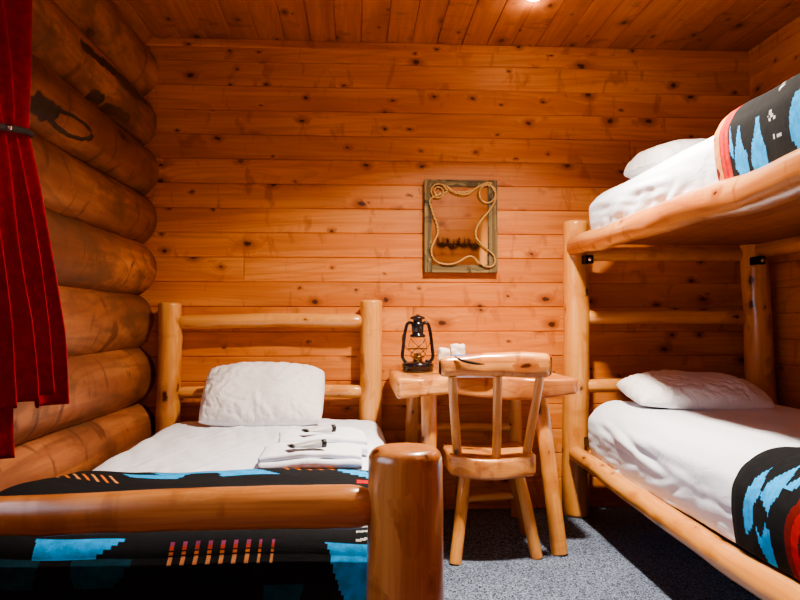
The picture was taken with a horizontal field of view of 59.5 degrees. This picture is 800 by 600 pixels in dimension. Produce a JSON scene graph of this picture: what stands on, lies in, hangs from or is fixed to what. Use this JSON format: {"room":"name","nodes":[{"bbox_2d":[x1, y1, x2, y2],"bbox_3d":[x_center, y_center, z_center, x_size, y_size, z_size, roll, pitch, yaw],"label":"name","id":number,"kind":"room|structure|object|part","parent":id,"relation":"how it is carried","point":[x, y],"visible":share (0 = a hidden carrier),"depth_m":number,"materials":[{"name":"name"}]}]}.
{"room":"hotel room","nodes":[
{"label":"hotel room","id":0,"kind":"room"},
{"bbox_2d":[0,0,158,491],"bbox_3d":[-1.221,-0.215,1.741,0.151,2.949,3.930,0,-2,-4],"label":"wall","id":1,"kind":"structure","parent":0,"point":[93,69],"depth_m":2.87,"materials":[{"name":"brown wood"}]},
{"bbox_3d":[-1.076,-1.086,1.251,0.122,0.023,1.560,0,-2,-4],"label":"curtain rod","id":2,"kind":"object","parent":1,"relation":"attached to","visible":0},
{"bbox_2d":[0,0,68,458],"bbox_3d":[-1.020,-0.330,1.385,0.153,1.497,1.650,0,-2,-4],"label":"curtain","id":3,"kind":"object","parent":2,"relation":"hanging from","point":[33,345],"visible":1,"depth_m":1.91,"materials":[{"name":"red fabric"}]},
{"bbox_3d":[-1.053,-0.334,1.267,0.069,1.497,1.417,0,-2,-4],"label":"panel","id":4,"kind":"part","parent":3,"relation":"part of","materials":[{"name":"red fabric"}]},
{"bbox_2d":[139,37,749,508],"bbox_3d":[0.211,-0.131,3.779,3.535,2.540,0.006,0,-2,-4],"label":"wall","id":5,"kind":"structure","parent":0,"point":[290,180],"depth_m":3.78,"materials":[{"name":"brown wood"}]},
{"bbox_2d":[146,37,747,58],"bbox_3d":[0.252,-1.371,3.813,3.415,0.040,0.016,0,-2,-4],"label":"trim","id":6,"kind":"structure","parent":5,"relation":"attached to","point":[163,41],"depth_m":3.81,"materials":[{"name":"brown wood"}]},
{"bbox_2d":[424,179,497,272],"bbox_3d":[0.327,-0.396,3.758,0.395,0.500,0.056,0,-2,-4],"label":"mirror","id":7,"kind":"object","parent":5,"relation":"attached to","point":[460,216],"visible":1,"depth_m":3.77,"materials":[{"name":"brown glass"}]},
{"bbox_2d":[432,187,487,264],"bbox_3d":[0.322,-0.398,3.772,0.311,0.428,0.006,0,-2,-4],"label":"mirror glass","id":8,"kind":"object","parent":7,"relation":"on","point":[457,216],"depth_m":3.77,"materials":[{"name":"orange"}]},
{"bbox_2d":[128,0,799,51],"bbox_3d":[0.331,-1.455,1.875,3.535,0.006,3.930,0,-2,-4],"label":"ceiling","id":9,"kind":"structure","parent":0,"point":[699,25],"depth_m":3.52,"materials":[{"name":"brown wood"}]},
{"bbox_2d":[443,506,799,599],"bbox_3d":[0.331,1.057,1.796,3.535,0.001,3.930,0,-2,-4],"label":"floor","id":10,"kind":"structure","parent":0,"point":[615,553],"depth_m":2.90,"materials":[{"name":"carpet"}]},
{"bbox_2d":[0,300,443,599],"bbox_3d":[-0.578,0.522,2.532,1.227,1.115,2.328,0,-2,-4],"label":"bed","id":11,"kind":"object","parent":10,"relation":"on","point":[401,506],"visible":0.78,"depth_m":1.44,"materials":[{"name":"brown wood"}]},
{"bbox_3d":[-1.187,0.563,3.594,0.131,1.100,0.130,0,-2,-4],"label":"head post","id":12,"kind":"part","parent":11,"relation":"part of","materials":[{"name":"brown wood"}]},
{"bbox_3d":[-0.519,0.438,1.459,0.945,0.095,0.095,0,-2,-4],"label":"foot rail","id":13,"kind":"part","parent":11,"relation":"part of","materials":[{"name":"brown wood"}]},
{"bbox_3d":[-0.670,0.474,3.627,0.950,0.071,0.071,0,-2,-4],"label":"head rail","id":14,"kind":"part","parent":11,"relation":"part of","materials":[{"name":"brown wood"}]},
{"bbox_3d":[-0.670,0.109,3.639,0.950,0.083,0.081,0,-2,-4],"label":"head rail","id":15,"kind":"part","parent":11,"relation":"part of","materials":[{"name":"brown wood"}]},
{"bbox_3d":[-0.155,0.558,3.654,0.129,1.115,0.135,0,-2,-4],"label":"head post","id":16,"kind":"part","parent":11,"relation":"part of","materials":[{"name":"brown wood"}]},
{"bbox_3d":[0.010,0.680,1.484,0.173,0.733,0.174,0,-2,-4],"label":"foot post","id":17,"kind":"part","parent":11,"relation":"part of","materials":[{"name":"brown wood"}]},
{"bbox_3d":[-0.569,0.672,2.543,1.052,0.173,1.987,0,-2,-4],"label":"mattress","id":18,"kind":"object","parent":11,"relation":"on","visible":0},
{"bbox_2d":[0,468,367,599],"bbox_3d":[-0.555,0.651,1.933,1.176,0.302,0.831,0,-2,-4],"label":"blanket","id":19,"kind":"object","parent":18,"relation":"on","point":[262,564],"visible":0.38,"depth_m":1.56,"materials":[{"name":"black fabric"}]},
{"bbox_2d":[92,419,385,472],"bbox_3d":[-0.585,0.661,2.850,1.096,0.184,1.401,0,-2,-4],"label":"sheet","id":20,"kind":"object","parent":18,"relation":"on","point":[189,446],"visible":0.4,"depth_m":2.74,"materials":[{"name":"white fabric"}]},
{"bbox_2d":[199,362,324,426],"bbox_3d":[-0.663,0.458,3.399,0.588,0.308,0.304,0,-2,-4],"label":"pillow","id":21,"kind":"object","parent":20,"relation":"on","point":[248,394],"visible":0.97,"depth_m":3.30,"materials":[{"name":"white fabric"}]},
{"bbox_2d":[258,441,362,469],"bbox_3d":[-0.307,0.541,2.437,0.351,0.066,0.265,0,-2,-4],"label":"folded towel","id":22,"kind":"object","parent":20,"relation":"on","point":[276,455],"visible":0.94,"depth_m":2.33,"materials":[{"name":"white fabric"}]},
{"bbox_2d":[287,439,326,447],"bbox_3d":[-0.314,0.493,2.385,0.130,0.032,0.051,1,-2,-28],"label":"toiletry tube","id":23,"kind":"object","parent":22,"relation":"on","point":[318,443],"visible":1,"depth_m":2.38,"materials":[{"name":"grey plastic"}]},
{"bbox_2d":[278,427,367,455],"bbox_3d":[-0.300,0.546,2.701,0.337,0.076,0.279,0,-2,-9],"label":"folded towel","id":24,"kind":"object","parent":20,"relation":"on","point":[342,434],"visible":0.44,"depth_m":2.63,"materials":[{"name":"white fabric"}]},
{"bbox_2d":[301,424,335,432],"bbox_3d":[-0.306,0.492,2.661,0.130,0.032,0.051,1,-2,-32],"label":"toiletry tube","id":25,"kind":"object","parent":24,"relation":"on","point":[329,428],"visible":1,"depth_m":2.65,"materials":[{"name":"grey plastic"}]},
{"bbox_2d":[389,368,577,555],"bbox_3d":[0.357,0.727,3.350,0.790,0.767,0.758,0,-2,-4],"label":"desk","id":26,"kind":"object","parent":10,"relation":"on","point":[411,386],"visible":0.68,"depth_m":3.06,"materials":[{"name":"brown wood"}]},
{"bbox_3d":[0.052,0.768,3.566,0.070,0.693,0.118,2,-3,-44],"label":"leg","id":27,"kind":"part","parent":26,"relation":"part of","materials":[{"name":"brown wood"}]},
{"bbox_2d":[401,314,434,372],"bbox_3d":[0.086,0.210,3.427,0.166,0.281,0.158,0,-2,-4],"label":"lantern","id":28,"kind":"object","parent":26,"relation":"on","point":[417,345],"visible":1,"depth_m":3.40,"materials":[{"name":"black metal"}]},
{"bbox_3d":[0.086,0.227,3.426,0.096,0.096,0.096,0,-2,-4],"label":"globe","id":29,"kind":"part","parent":28,"relation":"part of","materials":[{"name":"clear glass"}]},
{"bbox_3d":[0.086,0.324,3.423,0.158,0.053,0.158,0,-2,-4],"label":"fuel tank","id":30,"kind":"part","parent":28,"relation":"part of","materials":[{"name":"black metal"}]},
{"bbox_3d":[0.086,0.280,3.425,0.068,0.042,0.068,0,-2,-4],"label":"burner","id":31,"kind":"part","parent":28,"relation":"part of","materials":[{"name":"gold metal"}]},
{"bbox_3d":[0.128,0.752,3.092,0.077,0.693,0.109,0,-2,-4],"label":"leg","id":32,"kind":"part","parent":26,"relation":"part of","materials":[{"name":"brown wood"}]},
{"bbox_2d":[437,347,450,371],"bbox_3d":[0.202,0.281,3.231,0.062,0.127,0.059,0,-2,-4],"label":"tissue","id":33,"kind":"object","parent":26,"relation":"on","point":[442,352],"visible":0.53,"depth_m":3.21,"materials":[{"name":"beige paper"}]},
{"bbox_2d":[450,343,465,356],"bbox_3d":[0.269,0.274,3.266,0.078,0.143,0.040,0,-2,-10],"label":"paper packet","id":34,"kind":"object","parent":26,"relation":"on","point":[455,349],"visible":0.48,"depth_m":3.25,"materials":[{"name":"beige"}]},
{"bbox_2d":[453,355,492,377],"bbox_3d":[0.326,0.293,3.116,0.166,0.093,0.149,0,-2,-4],"label":"booklet","id":35,"kind":"object","parent":26,"relation":"on","point":[453,355],"visible":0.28,"depth_m":3.04,"materials":[{"name":"white paper"}]},
{"bbox_3d":[0.593,0.769,3.600,0.071,0.694,0.112,-1,-2,32],"label":"leg","id":36,"kind":"part","parent":26,"relation":"part of","materials":[{"name":"brown wood"}]},
{"bbox_3d":[0.655,0.752,3.065,0.072,0.699,0.173,1,-2,-39],"label":"leg","id":37,"kind":"part","parent":26,"relation":"part of","materials":[{"name":"brown wood"}]},
{"bbox_2d":[439,352,551,564],"bbox_3d":[0.388,0.662,3.061,0.489,0.888,0.564,0,-2,-4],"label":"chair","id":38,"kind":"object","parent":10,"relation":"on","point":[514,461],"visible":0.99,"depth_m":2.88,"materials":[{"name":"brown wood"}]},
{"bbox_3d":[0.280,0.915,3.247,0.052,0.387,0.146,0,-2,-12],"label":"leg","id":39,"kind":"part","parent":38,"relation":"part of","materials":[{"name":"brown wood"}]},
{"bbox_3d":[0.253,0.905,2.933,0.051,0.385,0.135,-1,-2,35],"label":"leg","id":40,"kind":"part","parent":38,"relation":"part of","materials":[{"name":"brown wood"}]},
{"bbox_3d":[0.380,0.698,3.067,0.370,0.100,0.404,0,-2,-4],"label":"seat","id":41,"kind":"part","parent":38,"relation":"part of","materials":[{"name":"brown wood"}]},
{"bbox_3d":[0.385,0.263,2.841,0.455,0.106,0.076,0,-2,-4],"label":"crest rail","id":42,"kind":"part","parent":38,"relation":"part of","materials":[{"name":"brown wood"}]},
{"bbox_3d":[0.552,0.917,3.268,0.051,0.392,0.185,-1,-2,36],"label":"leg","id":43,"kind":"part","parent":38,"relation":"part of","materials":[{"name":"brown wood"}]},
{"bbox_3d":[0.543,0.907,2.984,0.128,0.386,0.053,-1,-2,18],"label":"leg","id":44,"kind":"part","parent":38,"relation":"part of","materials":[{"name":"brown wood"}]},
{"bbox_2d":[561,148,799,599],"bbox_3d":[1.469,0.107,2.575,1.141,1.952,2.391,0,-2,-4],"label":"bunk bed","id":45,"kind":"object","parent":10,"relation":"on","point":[758,210],"visible":0.75,"depth_m":3.39,"materials":[{"name":"brown wood"}]},
{"bbox_3d":[0.917,0.350,3.657,0.151,1.531,0.148,0,-2,-4],"label":"post","id":46,"kind":"part","parent":45,"relation":"part of","materials":[{"name":"brown wood"}]},
{"bbox_3d":[1.377,-0.241,3.681,0.841,0.075,0.078,0,-2,-1],"label":"head rail","id":47,"kind":"part","parent":45,"relation":"part of","materials":[{"name":"brown wood"}]},
{"bbox_3d":[1.397,0.446,3.662,0.881,0.079,0.076,0,-2,-1],"label":"head rail","id":48,"kind":"part","parent":45,"relation":"part of","materials":[{"name":"brown wood"}]},
{"bbox_3d":[1.392,0.090,3.668,0.871,0.078,0.076,0,-2,-1],"label":"head rail","id":49,"kind":"part","parent":45,"relation":"part of","materials":[{"name":"brown wood"}]},
{"bbox_3d":[0.985,-0.304,2.563,0.124,0.133,2.175,0,-2,-4],"label":"rail","id":50,"kind":"part","parent":45,"relation":"part of","materials":[{"name":"brown wood"}]},
{"bbox_3d":[0.961,0.782,2.513,0.099,0.139,2.146,0,-2,-4],"label":"rail","id":51,"kind":"part","parent":45,"relation":"part of","materials":[{"name":"brown wood"}]},
{"bbox_3d":[1.465,-0.328,2.586,0.910,0.018,2.100,0,-2,-4],"label":"deck panel","id":52,"kind":"part","parent":45,"relation":"part of","materials":[{"name":"brown wood"}]},
{"bbox_3d":[1.877,0.350,3.643,0.192,1.534,0.158,0,-2,-4],"label":"post","id":53,"kind":"part","parent":45,"relation":"part of","materials":[{"name":"brown wood"}]},
{"bbox_3d":[1.938,-0.294,2.584,0.097,0.098,2.100,0,-2,-4],"label":"rail","id":54,"kind":"part","parent":45,"relation":"part of","materials":[{"name":"brown wood"}]},
{"bbox_3d":[1.454,0.618,2.531,0.870,0.281,1.973,0,-2,-4],"label":"mattress","id":55,"kind":"object","parent":45,"relation":"on","visible":0},
{"bbox_2d":[588,400,799,542],"bbox_3d":[1.447,0.602,2.547,0.991,0.290,1.982,0,-2,-4],"label":"sheet","id":56,"kind":"object","parent":55,"relation":"on","point":[690,460],"visible":0.79,"depth_m":2.58,"materials":[{"name":"white fabric"}]},
{"bbox_2d":[616,369,774,409],"bbox_3d":[1.357,0.413,3.259,0.616,0.167,0.425,0,-2,-4],"label":"pillow","id":57,"kind":"object","parent":56,"relation":"on","point":[670,389],"visible":0.92,"depth_m":3.09,"materials":[{"name":"white fabric"}]},
{"bbox_2d":[731,447,799,580],"bbox_3d":[1.483,0.563,1.832,0.985,0.299,0.552,0,-2,-4],"label":"blanket","id":58,"kind":"object","parent":55,"relation":"on","point":[765,492],"visible":1,"depth_m":1.91,"materials":[{"name":"fabric"}]},
{"bbox_3d":[1.454,-0.446,2.565,0.869,0.223,1.974,0,-2,-4],"label":"mattress","id":59,"kind":"object","parent":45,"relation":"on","visible":0},
{"bbox_2d":[589,135,717,229],"bbox_3d":[1.452,-0.457,2.581,0.974,0.238,1.982,0,-2,-4],"label":"sheet","id":60,"kind":"object","parent":59,"relation":"on","point":[694,167],"visible":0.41,"depth_m":2.65,"materials":[{"name":"white fabric"}]},
{"bbox_2d":[624,138,705,178],"bbox_3d":[1.414,-0.642,3.255,0.635,0.190,0.480,0,-2,-4],"label":"pillow","id":61,"kind":"object","parent":60,"relation":"on","point":[643,161],"visible":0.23,"depth_m":3.11,"materials":[{"name":"white fabric"}]},
{"bbox_2d":[714,73,799,180],"bbox_3d":[1.487,-0.501,1.914,0.970,0.258,0.645,0,-2,-4],"label":"blanket","id":62,"kind":"object","parent":59,"relation":"on","point":[766,128],"visible":0.98,"depth_m":1.97,"materials":[{"name":"fabric"}]},
{"bbox_2d":[749,32,799,408],"bbox_3d":[2.078,-0.189,1.943,0.006,2.540,3.930,0,-2,-4],"label":"wall","id":63,"kind":"structure","parent":0,"point":[780,64],"depth_m":3.59,"materials":[{"name":"brown wood"}]},
{"bbox_2d":[748,16,799,63],"bbox_3d":[2.071,-1.414,1.975,0.018,0.070,3.877,0,-2,-4],"label":"trim","id":64,"kind":"structure","parent":63,"relation":"attached to","point":[793,27],"depth_m":3.66,"materials":[{"name":"brown wood"}]}
]}

